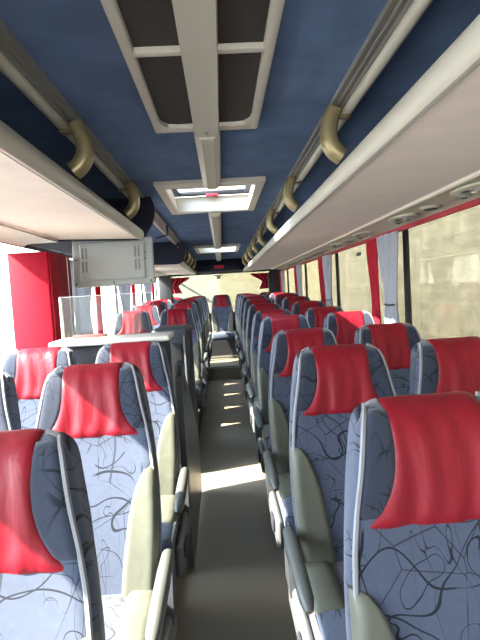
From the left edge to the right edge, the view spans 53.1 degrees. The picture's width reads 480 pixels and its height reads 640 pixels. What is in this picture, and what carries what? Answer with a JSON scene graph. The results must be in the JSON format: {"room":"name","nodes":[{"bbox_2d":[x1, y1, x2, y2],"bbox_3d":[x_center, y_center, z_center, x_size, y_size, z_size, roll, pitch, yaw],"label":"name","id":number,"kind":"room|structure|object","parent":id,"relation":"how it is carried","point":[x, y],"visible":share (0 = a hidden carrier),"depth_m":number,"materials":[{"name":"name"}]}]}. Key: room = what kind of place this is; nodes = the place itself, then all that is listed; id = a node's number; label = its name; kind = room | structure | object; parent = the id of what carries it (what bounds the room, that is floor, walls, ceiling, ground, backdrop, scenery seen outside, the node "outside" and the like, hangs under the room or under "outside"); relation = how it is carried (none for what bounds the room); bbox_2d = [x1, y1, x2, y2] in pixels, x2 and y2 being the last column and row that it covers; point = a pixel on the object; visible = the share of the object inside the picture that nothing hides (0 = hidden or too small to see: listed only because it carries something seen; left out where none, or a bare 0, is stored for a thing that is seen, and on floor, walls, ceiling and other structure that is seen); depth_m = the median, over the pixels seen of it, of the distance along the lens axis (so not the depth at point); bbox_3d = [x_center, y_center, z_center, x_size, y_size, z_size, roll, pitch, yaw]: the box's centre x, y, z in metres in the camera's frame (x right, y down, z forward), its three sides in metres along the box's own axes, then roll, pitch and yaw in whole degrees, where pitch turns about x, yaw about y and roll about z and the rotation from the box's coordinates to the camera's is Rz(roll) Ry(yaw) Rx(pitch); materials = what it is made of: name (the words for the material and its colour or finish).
{"room":"vehicle interior","nodes":[
{"label":"vehicle interior","id":0,"kind":"room"},
{"bbox_2d":[28,242,160,276],"bbox_3d":[-1.364,0.515,3.763,0.050,2.780,12.350,-3,3,-2],"label":"wall","id":1,"kind":"structure","parent":0,"point":[62,247],"depth_m":3.71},
{"bbox_2d":[0,242,61,254],"bbox_3d":[-1.337,0.641,3.265,0.012,2.285,1.260,-3,3,-2],"label":"door","id":2,"kind":"structure","parent":1,"relation":"in","point":[30,247],"depth_m":3.27,"materials":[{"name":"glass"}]},
{"bbox_2d":[70,260,93,334],"bbox_3d":[-1.331,-0.073,4.036,0.050,0.835,0.920,-3,3,-2],"label":"window curtain","id":3,"kind":"object","parent":1,"relation":"hanging from","point":[82,305],"visible":0.41,"depth_m":4.02,"materials":[{"name":"grey fabric"}]},
{"bbox_2d":[94,287,103,333],"bbox_3d":[-1.361,-0.107,4.634,0.043,0.835,0.200,-3,3,-2],"label":"window curtain","id":4,"kind":"object","parent":1,"relation":"hanging from","point":[97,289],"visible":0.56,"depth_m":4.60,"materials":[{"name":"red fabric"}]},
{"bbox_2d":[159,278,172,299],"bbox_3d":[-1.448,-0.477,9.466,0.250,0.680,0.150,-3,3,-2],"label":"trim","id":5,"kind":"structure","parent":1,"relation":"attached to","point":[165,285],"depth_m":9.38,"materials":[{"name":"plastic"}]},
{"bbox_3d":[-1.527,-0.716,7.469,0.018,0.052,3.500,-4,3,-2],"label":"window valance","id":6,"kind":"object","parent":1,"relation":"attached to","visible":0},
{"bbox_2d":[117,285,130,312],"bbox_3d":[-1.401,-0.181,5.891,0.050,0.835,0.920,-3,3,-2],"label":"window curtain","id":7,"kind":"object","parent":6,"relation":"hanging from","point":[125,299],"visible":0.38,"depth_m":5.83,"materials":[{"name":"grey fabric"}]},
{"bbox_2d":[131,285,135,305],"bbox_3d":[-1.431,-0.216,6.489,0.043,0.835,0.200,-3,3,-2],"label":"window curtain","id":8,"kind":"object","parent":6,"relation":"hanging from","point":[132,286],"visible":0.37,"depth_m":6.45,"materials":[{"name":"red fabric"}]},
{"bbox_2d":[143,284,151,301],"bbox_3d":[-1.470,-0.289,7.747,0.050,0.835,0.920,-3,3,-2],"label":"window curtain","id":9,"kind":"object","parent":6,"relation":"hanging from","point":[147,287],"visible":0.26,"depth_m":7.67,"materials":[{"name":"grey fabric"}]},
{"bbox_2d":[0,189,212,367],"bbox_3d":[-4.776,-1.669,18.970,10.000,6.500,0.400,-3,3,-2],"label":"sky","id":10,"kind":"structure","parent":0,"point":[7,340],"depth_m":18.76,"materials":[{"name":"white"}]},
{"bbox_2d":[174,388,206,574],"bbox_3d":[-0.839,1.190,3.822,0.920,0.325,12.350,-3,3,-2],"label":"floor","id":11,"kind":"structure","parent":0,"point":[200,411],"depth_m":5.24,"materials":[{"name":"carpet"}]},
{"bbox_2d":[0,371,20,430],"bbox_3d":[-0.916,0.773,1.412,0.442,1.155,0.646,-3,3,-2],"label":"seat","id":12,"kind":"object","parent":11,"relation":"on","point":[10,419],"visible":0.17,"depth_m":1.63,"materials":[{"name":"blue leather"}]},
{"bbox_2d":[1,346,76,428],"bbox_3d":[-0.942,0.729,2.110,0.442,1.155,0.646,-3,3,-2],"label":"seat","id":13,"kind":"object","parent":11,"relation":"on","point":[29,368],"visible":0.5,"depth_m":2.30,"materials":[{"name":"fabric"}]},
{"bbox_2d":[0,428,105,639],"bbox_3d":[-0.416,0.809,0.671,0.491,1.155,0.646,-3,3,-2],"label":"seat","id":14,"kind":"object","parent":11,"relation":"on","point":[50,589],"visible":1,"depth_m":0.86,"materials":[{"name":"fabric"}]},
{"bbox_2d":[35,362,177,639],"bbox_3d":[-0.446,0.745,1.428,0.491,1.155,0.646,-3,3,-2],"label":"seat","id":15,"kind":"object","parent":11,"relation":"on","point":[104,408],"visible":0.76,"depth_m":1.57,"materials":[{"name":"fabric"}]},
{"bbox_2d":[101,594,126,639],"bbox_3d":[-0.455,0.946,1.349,0.432,0.115,0.465,-3,3,-2],"label":"seat cushion","id":16,"kind":"object","parent":15,"relation":"on","point":[114,605],"depth_m":1.44,"materials":[{"name":"fabric"}]},
{"bbox_2d":[48,332,181,523],"bbox_3d":[-0.640,0.672,2.611,0.618,1.170,0.260,-3,3,-2],"label":"base cabinet","id":17,"kind":"object","parent":11,"relation":"on","point":[86,350],"depth_m":2.53,"materials":[{"name":"plastic"}]},
{"bbox_2d":[59,292,150,338],"bbox_3d":[-0.722,-0.025,2.611,0.500,0.229,0.026,-3,3,-2],"label":"screen","id":18,"kind":"object","parent":17,"relation":"on","point":[60,298],"visible":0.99,"depth_m":2.60,"materials":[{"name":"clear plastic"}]},
{"bbox_2d":[48,332,173,346],"bbox_3d":[-0.673,0.105,2.577,0.618,0.030,0.260,-3,3,-2],"label":"countertop","id":19,"kind":"structure","parent":17,"relation":"on","point":[157,336],"depth_m":2.46,"materials":[{"name":"white plastic"}]},
{"bbox_2d":[113,310,152,334],"bbox_3d":[-1.041,0.501,4.599,0.442,1.155,0.646,-3,3,-2],"label":"seat","id":20,"kind":"object","parent":11,"relation":"on","point":[128,322],"visible":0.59,"depth_m":4.79,"materials":[{"name":"fabric"}]},
{"bbox_2d":[96,341,190,577],"bbox_3d":[-0.472,0.700,2.126,0.491,1.155,0.646,-3,3,-2],"label":"seat","id":21,"kind":"object","parent":11,"relation":"on","point":[150,357],"visible":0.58,"depth_m":2.25,"materials":[{"name":"fabric"}]},
{"bbox_2d":[161,514,180,554],"bbox_3d":[-0.481,0.901,2.047,0.432,0.115,0.465,-3,3,-2],"label":"seat cushion","id":22,"kind":"object","parent":21,"relation":"on","point":[171,528],"depth_m":1.94,"materials":[{"name":"fabric"}]},
{"bbox_2d":[130,305,160,329],"bbox_3d":[-1.071,0.418,5.355,0.442,1.155,0.646,-3,3,-2],"label":"seat","id":23,"kind":"object","parent":11,"relation":"on","point":[153,310],"visible":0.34,"depth_m":5.56,"materials":[{"name":"fabric"}]},
{"bbox_2d":[142,301,167,313],"bbox_3d":[-1.102,0.340,6.111,0.442,1.155,0.646,-3,3,-2],"label":"seat","id":24,"kind":"object","parent":11,"relation":"on","point":[162,305],"visible":0.17,"depth_m":6.33,"materials":[{"name":"fabric"}]},
{"bbox_2d":[159,308,206,425],"bbox_3d":[-0.570,0.473,4.615,0.491,1.155,0.646,-3,3,-2],"label":"seat","id":25,"kind":"object","parent":11,"relation":"on","point":[179,316],"visible":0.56,"depth_m":4.79,"materials":[{"name":"fabric"}]},
{"bbox_2d":[196,385,201,399],"bbox_3d":[-0.580,0.674,4.536,0.432,0.115,0.465,-3,3,-2],"label":"seat cushion","id":26,"kind":"object","parent":25,"relation":"on","point":[198,387],"depth_m":4.35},
{"bbox_2d":[169,302,208,408],"bbox_3d":[-0.601,0.389,5.371,0.491,1.155,0.646,-3,3,-2],"label":"seat","id":27,"kind":"object","parent":11,"relation":"on","point":[204,357],"visible":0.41,"depth_m":5.54,"materials":[{"name":"fabric"}]},
{"bbox_2d":[176,298,209,386],"bbox_3d":[-0.631,0.311,6.127,0.491,1.155,0.646,-3,3,-2],"label":"seat","id":28,"kind":"object","parent":11,"relation":"on","point":[196,301],"visible":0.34,"depth_m":6.30,"materials":[{"name":"fabric"}]},
{"bbox_2d":[183,297,210,360],"bbox_3d":[-0.660,0.262,6.885,0.491,1.155,0.646,-3,3,-2],"label":"seat","id":29,"kind":"object","parent":11,"relation":"on","point":[208,339],"visible":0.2,"depth_m":7.03,"materials":[{"name":"fabric"}]},
{"bbox_2d":[189,297,211,353],"bbox_3d":[-0.689,0.214,7.643,0.491,1.155,0.646,-3,3,-2],"label":"seat","id":30,"kind":"object","parent":11,"relation":"on","point":[204,304],"visible":0.19,"depth_m":7.79,"materials":[{"name":"fabric"}]},
{"bbox_2d":[193,296,210,332],"bbox_3d":[-0.786,0.119,9.198,0.442,1.155,0.646,-3,3,-2],"label":"seat","id":31,"kind":"object","parent":11,"relation":"on","point":[204,297],"visible":0.22,"depth_m":9.38,"materials":[{"name":"fabric"}]},
{"bbox_2d":[158,260,279,340],"bbox_3d":[-0.354,0.078,9.990,2.540,2.780,0.050,-3,3,-2],"label":"wall","id":32,"kind":"structure","parent":0,"point":[243,265],"depth_m":9.91,"materials":[{"name":"plastic"}]},
{"bbox_2d":[172,277,188,293],"bbox_3d":[-1.236,-0.699,9.759,0.440,0.320,0.048,-3,3,-2],"label":"window curtain","id":33,"kind":"object","parent":32,"relation":"hanging from","point":[176,282],"visible":0.68,"depth_m":9.76,"materials":[{"name":"red fabric"}]},
{"bbox_2d":[196,258,241,273],"bbox_3d":[-0.407,-1.066,9.489,0.880,0.228,0.613,-3,3,-2],"label":"header","id":34,"kind":"object","parent":32,"relation":"attached to","point":[225,265],"visible":0.99,"depth_m":9.20,"materials":[{"name":"black plastic"}]},
{"bbox_2d":[171,271,268,312],"bbox_3d":[-0.391,-0.552,9.950,2.040,0.805,0.006,-3,3,-2],"label":"window","id":35,"kind":"structure","parent":32,"relation":"in","point":[232,284],"depth_m":9.94,"materials":[{"name":"clear glass"}]},
{"bbox_2d":[251,273,267,288],"bbox_3d":[0.440,-0.801,9.816,0.440,0.320,0.048,-3,3,-2],"label":"window curtain","id":36,"kind":"object","parent":32,"relation":"hanging from","point":[263,277],"visible":0.77,"depth_m":9.81,"materials":[{"name":"red fabric"}]},
{"bbox_2d":[208,356,241,380],"bbox_3d":[-0.274,0.832,8.985,0.600,0.350,2.050,-3,3,-2],"label":"step","id":37,"kind":"structure","parent":0,"point":[222,373],"depth_m":7.97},
{"bbox_2d":[211,294,234,340],"bbox_3d":[-0.327,0.091,9.213,0.442,1.155,0.646,-3,3,-2],"label":"seat","id":38,"kind":"object","parent":37,"relation":"on","point":[222,316],"visible":0.94,"depth_m":9.33,"materials":[{"name":"fabric"}]},
{"bbox_2d":[212,331,234,339],"bbox_3d":[-0.312,0.291,9.135,0.432,0.115,0.465,-3,3,-2],"label":"seat cushion","id":39,"kind":"object","parent":38,"relation":"on","point":[216,335],"depth_m":8.92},
{"bbox_2d":[211,339,236,355],"bbox_3d":[-0.290,0.521,8.903,0.600,0.298,0.015,-3,3,-2],"label":"trim","id":40,"kind":"structure","parent":37,"relation":"on","point":[219,347],"depth_m":8.89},
{"bbox_2d":[209,365,239,368],"bbox_3d":[-0.243,0.778,7.967,0.600,0.036,0.037,-3,3,-2],"label":"trim","id":41,"kind":"structure","parent":37,"relation":"attached to","point":[228,366],"depth_m":7.95,"materials":[{"name":"grey metal"}]},
{"bbox_2d":[176,378,296,639],"bbox_3d":[-0.035,1.326,2.833,0.600,0.080,10.300,-3,3,-2],"label":"floor","id":42,"kind":"structure","parent":0,"point":[236,588],"depth_m":2.71,"materials":[{"name":"plastic"}]},
{"bbox_2d":[151,324,199,470],"bbox_3d":[-0.529,0.647,4.021,0.298,1.188,0.452,-3,3,-2],"label":"base cabinet","id":43,"kind":"object","parent":42,"relation":"on","point":[181,343],"visible":0.34,"depth_m":3.79,"materials":[{"name":"plastic"}]},
{"bbox_2d":[175,360,201,567],"bbox_3d":[-0.306,0.729,2.982,0.034,1.084,1.025,-3,3,-2],"label":"guard","id":44,"kind":"object","parent":42,"relation":"on","point":[188,429],"visible":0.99,"depth_m":2.63,"materials":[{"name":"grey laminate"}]},
{"bbox_2d":[205,402,249,417],"bbox_3d":[-0.153,1.104,5.923,0.540,0.003,0.612,-3,3,-2],"label":"trim","id":45,"kind":"structure","parent":42,"relation":"on","point":[244,402],"depth_m":5.83,"materials":[{"name":"grey metal"}]},
{"bbox_2d":[0,0,479,262],"bbox_3d":[-0.201,-0.878,3.750,2.540,0.060,12.400,-3,3,-2],"label":"ceiling","id":46,"kind":"structure","parent":0,"point":[74,43],"depth_m":1.55,"materials":[{"name":"fabric"}]},
{"bbox_2d":[0,118,154,246],"bbox_3d":[-0.884,-0.511,1.188,0.838,0.273,3.695,-3,3,-2],"label":"luggage rack","id":47,"kind":"object","parent":46,"relation":"attached to","point":[41,202],"depth_m":1.88,"materials":[{"name":"beige plastic"}]},
{"bbox_2d":[0,153,136,240],"bbox_3d":[-0.819,-0.409,1.178,0.505,0.040,3.660,-3,3,-2],"label":"shelf","id":48,"kind":"object","parent":47,"relation":"attached to","point":[31,204],"depth_m":1.99,"materials":[{"name":"plastic"}]},
{"bbox_2d":[0,19,195,260],"bbox_3d":[-0.695,-0.837,4.386,0.087,0.038,9.700,-3,3,-2],"label":"rail","id":49,"kind":"object","parent":46,"relation":"attached to","point":[16,63],"visible":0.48,"depth_m":1.43,"materials":[{"name":"grey metal"}]},
{"bbox_2d":[72,237,154,287],"bbox_3d":[-0.825,-0.495,3.098,0.515,0.549,0.099,-3,3,-2],"label":"television","id":50,"kind":"object","parent":46,"relation":"hanging from","point":[117,262],"visible":0.87,"depth_m":3.07,"materials":[{"name":"grey plastic"}]},
{"bbox_2d":[153,242,195,276],"bbox_3d":[-1.117,-0.874,7.405,0.838,0.273,3.439,-3,3,-2],"label":"luggage rack","id":51,"kind":"object","parent":46,"relation":"attached to","point":[168,257],"depth_m":5.71,"materials":[{"name":"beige plastic"}]},
{"bbox_2d":[154,264,191,274],"bbox_3d":[-1.054,-0.774,7.433,0.505,0.040,3.400,-3,3,-2],"label":"shelf","id":52,"kind":"object","parent":51,"relation":"attached to","point":[169,269],"depth_m":7.12,"materials":[{"name":"plastic"}]},
{"bbox_2d":[100,0,284,136],"bbox_3d":[-0.095,-0.660,1.023,0.380,0.055,1.525,-3,3,-2],"label":"ceiling vent panel","id":53,"kind":"object","parent":46,"relation":"attached to","point":[201,67],"visible":1,"depth_m":1.20,"materials":[{"name":"beige plastic"}]},
{"bbox_2d":[116,0,178,46],"bbox_3d":[-0.198,-0.658,0.884,0.122,0.008,0.595,-3,3,-2],"label":"grille","id":54,"kind":"object","parent":53,"relation":"attached to","point":[143,23],"depth_m":1.07,"materials":[{"name":"black"}]},
{"bbox_2d":[137,56,192,123],"bbox_3d":[-0.219,-0.692,1.468,0.122,0.008,0.535,-3,3,-2],"label":"grille","id":55,"kind":"object","parent":53,"relation":"attached to","point":[161,82],"depth_m":1.42,"materials":[{"name":"black"}]},
{"bbox_2d":[218,52,261,121],"bbox_3d":[-0.006,-0.705,1.475,0.122,0.008,0.535,-3,3,-2],"label":"grille","id":56,"kind":"object","parent":53,"relation":"attached to","point":[239,73],"depth_m":1.43,"materials":[{"name":"black"}]},
{"bbox_2d":[217,0,269,43],"bbox_3d":[0.016,-0.671,0.891,0.122,0.008,0.595,-3,3,-2],"label":"grille","id":57,"kind":"object","parent":53,"relation":"attached to","point":[238,21],"depth_m":1.09,"materials":[{"name":"black"}]},
{"bbox_2d":[194,130,220,188],"bbox_3d":[-0.140,-0.727,2.223,0.104,0.062,0.870,-3,3,-2],"label":"duct","id":58,"kind":"object","parent":46,"relation":"attached to","point":[208,148],"visible":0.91,"depth_m":2.09,"materials":[{"name":"beige plastic"}]},
{"bbox_2d":[153,176,265,214],"bbox_3d":[-0.189,-0.853,3.141,0.626,0.147,0.960,-3,3,-2],"label":"roof hatch","id":59,"kind":"object","parent":46,"relation":"attached to","point":[209,201],"visible":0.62,"depth_m":3.50,"materials":[{"name":"beige plastic"}]},
{"bbox_2d":[208,212,220,248],"bbox_3d":[-0.243,-0.888,4.986,0.100,0.062,2.710,-3,3,-2],"label":"duct","id":60,"kind":"object","parent":46,"relation":"attached to","point":[215,218],"visible":0.92,"depth_m":4.29,"materials":[{"name":"beige plastic"}]},
{"bbox_2d":[193,243,240,253],"bbox_3d":[-0.327,-1.068,6.822,0.626,0.147,0.960,-3,3,-2],"label":"roof hatch","id":61,"kind":"object","parent":46,"relation":"attached to","point":[201,249],"visible":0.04,"depth_m":7.23,"materials":[{"name":"beige plastic"}]},
{"bbox_2d":[241,0,433,258],"bbox_3d":[0.250,-0.895,4.418,0.087,0.038,9.700,-3,3,-2],"label":"rail","id":62,"kind":"object","parent":46,"relation":"attached to","point":[397,19],"visible":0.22,"depth_m":1.34,"materials":[{"name":"grey metal"}]},
{"bbox_2d":[242,14,479,271],"bbox_3d":[0.592,-0.786,4.287,0.814,0.273,9.800,-3,3,-2],"label":"luggage rack","id":63,"kind":"object","parent":46,"relation":"attached to","point":[426,147],"depth_m":1.65,"materials":[{"name":"beige plastic"}]},
{"bbox_2d":[329,242,346,247],"bbox_3d":[0.880,-0.668,4.324,0.140,0.030,0.310,-3,3,-2],"label":"vent unit","id":64,"kind":"object","parent":63,"relation":"attached to","point":[335,245],"visible":1,"depth_m":4.24,"materials":[{"name":"grey plastic"}]},
{"bbox_2d":[352,231,373,238],"bbox_3d":[0.909,-0.623,3.546,0.140,0.030,0.310,-3,3,-2],"label":"vent unit","id":65,"kind":"object","parent":63,"relation":"attached to","point":[360,235],"visible":1,"depth_m":3.46,"materials":[{"name":"grey plastic"}]},
{"bbox_2d":[388,213,418,224],"bbox_3d":[0.938,-0.578,2.768,0.140,0.030,0.310,-3,3,-2],"label":"vent unit","id":66,"kind":"object","parent":63,"relation":"attached to","point":[399,219],"visible":1,"depth_m":2.69,"materials":[{"name":"grey plastic"}]},
{"bbox_2d":[419,205,441,210],"bbox_3d":[0.966,-0.565,2.429,0.110,0.017,0.110,-3,3,-2],"label":"ceiling speaker","id":67,"kind":"object","parent":63,"relation":"attached to","point":[428,207],"visible":1,"depth_m":2.40,"materials":[{"name":"beige plastic"}]},
{"bbox_2d":[449,182,479,198],"bbox_3d":[0.968,-0.532,1.990,0.140,0.030,0.310,-3,3,-2],"label":"vent unit","id":68,"kind":"object","parent":63,"relation":"attached to","point":[464,192],"visible":1,"depth_m":1.99,"materials":[{"name":"beige plastic"}]},
{"bbox_3d":[0.678,1.098,3.874,0.920,0.325,12.350,-4,3,-2],"label":"floor","id":69,"kind":"structure","parent":0,"visible":0},
{"bbox_2d":[234,294,249,350],"bbox_3d":[0.146,0.162,7.681,0.491,1.155,0.646,-3,3,-2],"label":"seat","id":70,"kind":"object","parent":69,"relation":"on","point":[240,295],"visible":0.15,"depth_m":7.81,"materials":[{"name":"fabric"}]},
{"bbox_2d":[235,293,250,330],"bbox_3d":[0.132,0.063,9.229,0.442,1.155,0.646,-3,3,-2],"label":"seat","id":71,"kind":"object","parent":69,"relation":"on","point":[241,293],"visible":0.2,"depth_m":9.41,"materials":[{"name":"fabric"}]},
{"bbox_2d":[235,294,258,358],"bbox_3d":[0.175,0.211,6.913,0.491,1.155,0.646,-3,3,-2],"label":"seat","id":72,"kind":"object","parent":69,"relation":"on","point":[242,296],"visible":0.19,"depth_m":7.04,"materials":[{"name":"fabric"}]},
{"bbox_2d":[237,295,265,367],"bbox_3d":[0.204,0.261,6.146,0.491,1.155,0.646,-3,3,-2],"label":"seat","id":73,"kind":"object","parent":69,"relation":"on","point":[240,344],"visible":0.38,"depth_m":6.31,"materials":[{"name":"fabric"}]},
{"bbox_2d":[239,298,272,404],"bbox_3d":[0.235,0.340,5.380,0.491,1.155,0.646,-3,3,-2],"label":"seat","id":74,"kind":"object","parent":69,"relation":"on","point":[248,303],"visible":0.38,"depth_m":5.55,"materials":[{"name":"fabric"}]},
{"bbox_2d":[242,303,280,402],"bbox_3d":[0.266,0.425,4.614,0.491,1.155,0.646,-3,3,-2],"label":"seat","id":75,"kind":"object","parent":69,"relation":"on","point":[253,308],"visible":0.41,"depth_m":4.78,"materials":[{"name":"fabric"}]},
{"bbox_2d":[247,309,291,443],"bbox_3d":[0.297,0.505,3.848,0.491,1.155,0.646,-3,3,-2],"label":"seat","id":76,"kind":"object","parent":69,"relation":"on","point":[259,315],"visible":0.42,"depth_m":4.00,"materials":[{"name":"fabric"}]},
{"bbox_2d":[253,314,309,507],"bbox_3d":[0.327,0.560,3.070,0.491,1.155,0.646,-3,3,-2],"label":"seat","id":77,"kind":"object","parent":69,"relation":"on","point":[269,326],"visible":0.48,"depth_m":3.22,"materials":[{"name":"fabric"}]},
{"bbox_2d":[262,437,272,456],"bbox_3d":[0.366,0.758,2.993,0.432,0.115,0.465,-3,3,-2],"label":"seat cushion","id":78,"kind":"object","parent":77,"relation":"on","point":[266,440],"depth_m":2.88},
{"bbox_2d":[274,293,298,307],"bbox_3d":[0.673,0.232,6.161,0.442,1.155,0.646,-3,3,-2],"label":"seat","id":79,"kind":"object","parent":69,"relation":"on","point":[279,297],"visible":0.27,"depth_m":6.37,"materials":[{"name":"fabric"}]},
{"bbox_2d":[281,296,310,311],"bbox_3d":[0.704,0.312,5.395,0.442,1.155,0.646,-3,3,-2],"label":"seat","id":80,"kind":"object","parent":69,"relation":"on","point":[287,302],"visible":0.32,"depth_m":5.60,"materials":[{"name":"fabric"}]},
{"bbox_2d":[263,327,337,548],"bbox_3d":[0.357,0.640,2.304,0.491,1.155,0.646,-3,3,-2],"label":"seat","id":81,"kind":"object","parent":69,"relation":"on","point":[286,344],"visible":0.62,"depth_m":2.42,"materials":[{"name":"fabric"}]},
{"bbox_2d":[276,492,296,535],"bbox_3d":[0.397,0.838,2.226,0.432,0.115,0.465,-3,3,-2],"label":"seat cushion","id":82,"kind":"object","parent":81,"relation":"on","point":[284,499],"depth_m":2.08,"materials":[{"name":"fabric"}]},
{"bbox_2d":[291,300,324,315],"bbox_3d":[0.735,0.396,4.630,0.442,1.155,0.646,-3,3,-2],"label":"seat","id":83,"kind":"object","parent":69,"relation":"on","point":[300,307],"visible":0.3,"depth_m":4.84,"materials":[{"name":"fabric"}]},
{"bbox_2d":[305,306,343,328],"bbox_3d":[0.766,0.476,3.864,0.442,1.155,0.646,-3,3,-2],"label":"seat","id":84,"kind":"object","parent":69,"relation":"on","point":[315,316],"visible":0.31,"depth_m":4.07,"materials":[{"name":"red fabric"}]},
{"bbox_2d":[283,343,396,639],"bbox_3d":[0.386,0.687,1.536,0.491,1.155,0.646,-3,3,-2],"label":"seat","id":85,"kind":"object","parent":69,"relation":"on","point":[329,382],"visible":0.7,"depth_m":1.67,"materials":[{"name":"fabric"}]},
{"bbox_2d":[308,561,346,639],"bbox_3d":[0.426,0.885,1.458,0.432,0.115,0.465,-3,3,-2],"label":"seat cushion","id":86,"kind":"object","parent":85,"relation":"on","point":[327,621],"depth_m":1.39,"materials":[{"name":"fabric"}]},
{"bbox_2d":[324,310,374,344],"bbox_3d":[0.796,0.531,3.086,0.442,1.155,0.646,-3,3,-2],"label":"seat","id":87,"kind":"object","parent":69,"relation":"on","point":[344,325],"visible":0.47,"depth_m":3.28,"materials":[{"name":"red fabric"}]},
{"bbox_2d":[354,322,421,395],"bbox_3d":[0.827,0.611,2.320,0.442,1.155,0.646,-3,3,-2],"label":"seat","id":88,"kind":"object","parent":69,"relation":"on","point":[396,341],"visible":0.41,"depth_m":2.51,"materials":[{"name":"fabric"}]},
{"bbox_2d":[344,391,479,639],"bbox_3d":[0.417,0.752,0.759,0.491,1.155,0.646,-3,3,-2],"label":"seat","id":89,"kind":"object","parent":69,"relation":"on","point":[412,495],"visible":1,"depth_m":0.94,"materials":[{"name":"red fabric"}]},
{"bbox_2d":[410,336,479,394],"bbox_3d":[0.856,0.658,1.552,0.442,1.155,0.646,-3,3,-2],"label":"seat","id":90,"kind":"object","parent":69,"relation":"on","point":[438,365],"visible":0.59,"depth_m":1.75,"materials":[{"name":"red fabric"}]},
{"bbox_3d":[1.120,0.363,3.847,0.050,2.780,12.350,-4,3,-2],"label":"wall","id":91,"kind":"structure","parent":0,"visible":0},
{"bbox_2d":[268,272,280,292],"bbox_3d":[0.697,-0.609,9.539,0.250,0.680,0.150,-3,3,-2],"label":"trim","id":92,"kind":"structure","parent":91,"relation":"attached to","point":[273,277],"depth_m":9.46,"materials":[{"name":"plastic"}]},
{"bbox_2d":[288,264,305,295],"bbox_3d":[0.931,-0.447,7.848,0.012,0.935,1.840,-3,3,-2],"label":"window","id":93,"kind":"structure","parent":91,"relation":"in","point":[291,282],"depth_m":8.14,"materials":[{"name":"clear glass"}]},
{"bbox_2d":[306,254,336,306],"bbox_3d":[1.002,-0.338,5.972,0.012,0.935,1.840,-3,3,-2],"label":"window","id":94,"kind":"structure","parent":91,"relation":"in","point":[312,274],"depth_m":6.20,"materials":[{"name":"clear glass"}]},
{"bbox_2d":[335,253,339,306],"bbox_3d":[1.033,-0.283,5.034,0.024,0.935,0.064,-3,3,-2],"label":"trim","id":95,"kind":"structure","parent":91,"relation":"attached to","point":[336,264],"depth_m":5.01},
{"bbox_2d":[337,231,404,323],"bbox_3d":[1.072,-0.229,4.097,0.012,0.935,1.840,-3,3,-2],"label":"window","id":96,"kind":"structure","parent":91,"relation":"in","point":[353,274],"depth_m":4.22,"materials":[{"name":"clear glass"}]},
{"bbox_2d":[282,198,479,270],"bbox_3d":[1.001,-0.677,4.359,0.018,0.052,9.900,-3,3,-2],"label":"window valance","id":97,"kind":"object","parent":91,"relation":"attached to","point":[475,202],"visible":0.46,"depth_m":2.84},
{"bbox_2d":[281,270,284,291],"bbox_3d":[0.807,-0.495,8.918,0.060,0.835,0.410,-3,3,-2],"label":"window curtain","id":98,"kind":"object","parent":97,"relation":"hanging from","point":[283,271],"visible":0.49,"depth_m":8.80,"materials":[{"name":"grey fabric"}]},
{"bbox_2d":[294,266,297,293],"bbox_3d":[0.879,-0.408,7.407,0.043,0.835,0.240,-3,3,-2],"label":"window curtain","id":99,"kind":"object","parent":97,"relation":"hanging from","point":[295,274],"visible":0.38,"depth_m":7.38,"materials":[{"name":"red fabric"}]},
{"bbox_2d":[296,264,302,295],"bbox_3d":[0.877,-0.385,7.042,0.060,0.835,0.410,-3,3,-2],"label":"window curtain","id":100,"kind":"object","parent":97,"relation":"hanging from","point":[298,267],"visible":0.52,"depth_m":6.94,"materials":[{"name":"grey fabric"}]},
{"bbox_2d":[318,257,325,305],"bbox_3d":[0.949,-0.298,5.531,0.043,0.835,0.240,-3,3,-2],"label":"window curtain","id":101,"kind":"object","parent":97,"relation":"hanging from","point":[320,266],"visible":0.6,"depth_m":5.46,"materials":[{"name":"red fabric"}]},
{"bbox_2d":[322,254,332,305],"bbox_3d":[0.948,-0.276,5.167,0.060,0.835,0.410,-3,3,-2],"label":"window curtain","id":102,"kind":"object","parent":97,"relation":"hanging from","point":[327,259],"visible":0.69,"depth_m":5.08,"materials":[{"name":"grey fabric"}]},
{"bbox_2d":[366,239,381,323],"bbox_3d":[1.019,-0.189,3.656,0.043,0.835,0.240,-3,3,-2],"label":"window curtain","id":103,"kind":"object","parent":97,"relation":"hanging from","point":[371,245],"visible":0.7,"depth_m":3.59,"materials":[{"name":"red fabric"}]},
{"bbox_2d":[376,231,399,323],"bbox_3d":[1.018,-0.167,3.291,0.060,0.835,0.410,-3,3,-2],"label":"window curtain","id":104,"kind":"object","parent":97,"relation":"hanging from","point":[387,244],"visible":0.81,"depth_m":3.23,"materials":[{"name":"grey fabric"}]},
{"bbox_2d":[402,230,409,322],"bbox_3d":[1.103,-0.174,3.159,0.024,0.935,0.064,-3,3,-2],"label":"trim","id":105,"kind":"structure","parent":91,"relation":"attached to","point":[404,237],"depth_m":3.14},
{"bbox_2d":[406,205,479,340],"bbox_3d":[1.143,-0.119,2.211,0.012,0.935,1.860,-3,3,-2],"label":"window","id":106,"kind":"structure","parent":91,"relation":"in","point":[443,254],"depth_m":2.61,"materials":[{"name":"clear glass"}]},
{"bbox_3d":[-0.791,1.702,3.327,0.920,0.300,1.300,-4,3,-2],"label":"floor","id":107,"kind":"structure","parent":0,"visible":0},
{"bbox_2d":[7,251,75,350],"bbox_3d":[-1.122,0.724,2.937,0.242,2.235,0.380,-3,3,-2],"label":"tall cabinet","id":108,"kind":"object","parent":107,"relation":"on","point":[37,280],"visible":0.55,"depth_m":2.70,"materials":[{"name":"laminate"}]},
{"label":"outside","id":109,"kind":"structure","parent":0,"visible":0},
{"bbox_3d":[11.545,0.766,18.020,35.800,0.140,45.000,-4,3,-2],"label":"road","id":110,"kind":"object","parent":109,"visible":0},
{"bbox_2d":[213,185,244,195],"bbox_3d":[1.119,-1.538,15.199,3.610,6.000,0.380,-3,3,-2],"label":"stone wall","id":111,"kind":"structure","parent":110,"relation":"on","point":[224,187],"depth_m":14.81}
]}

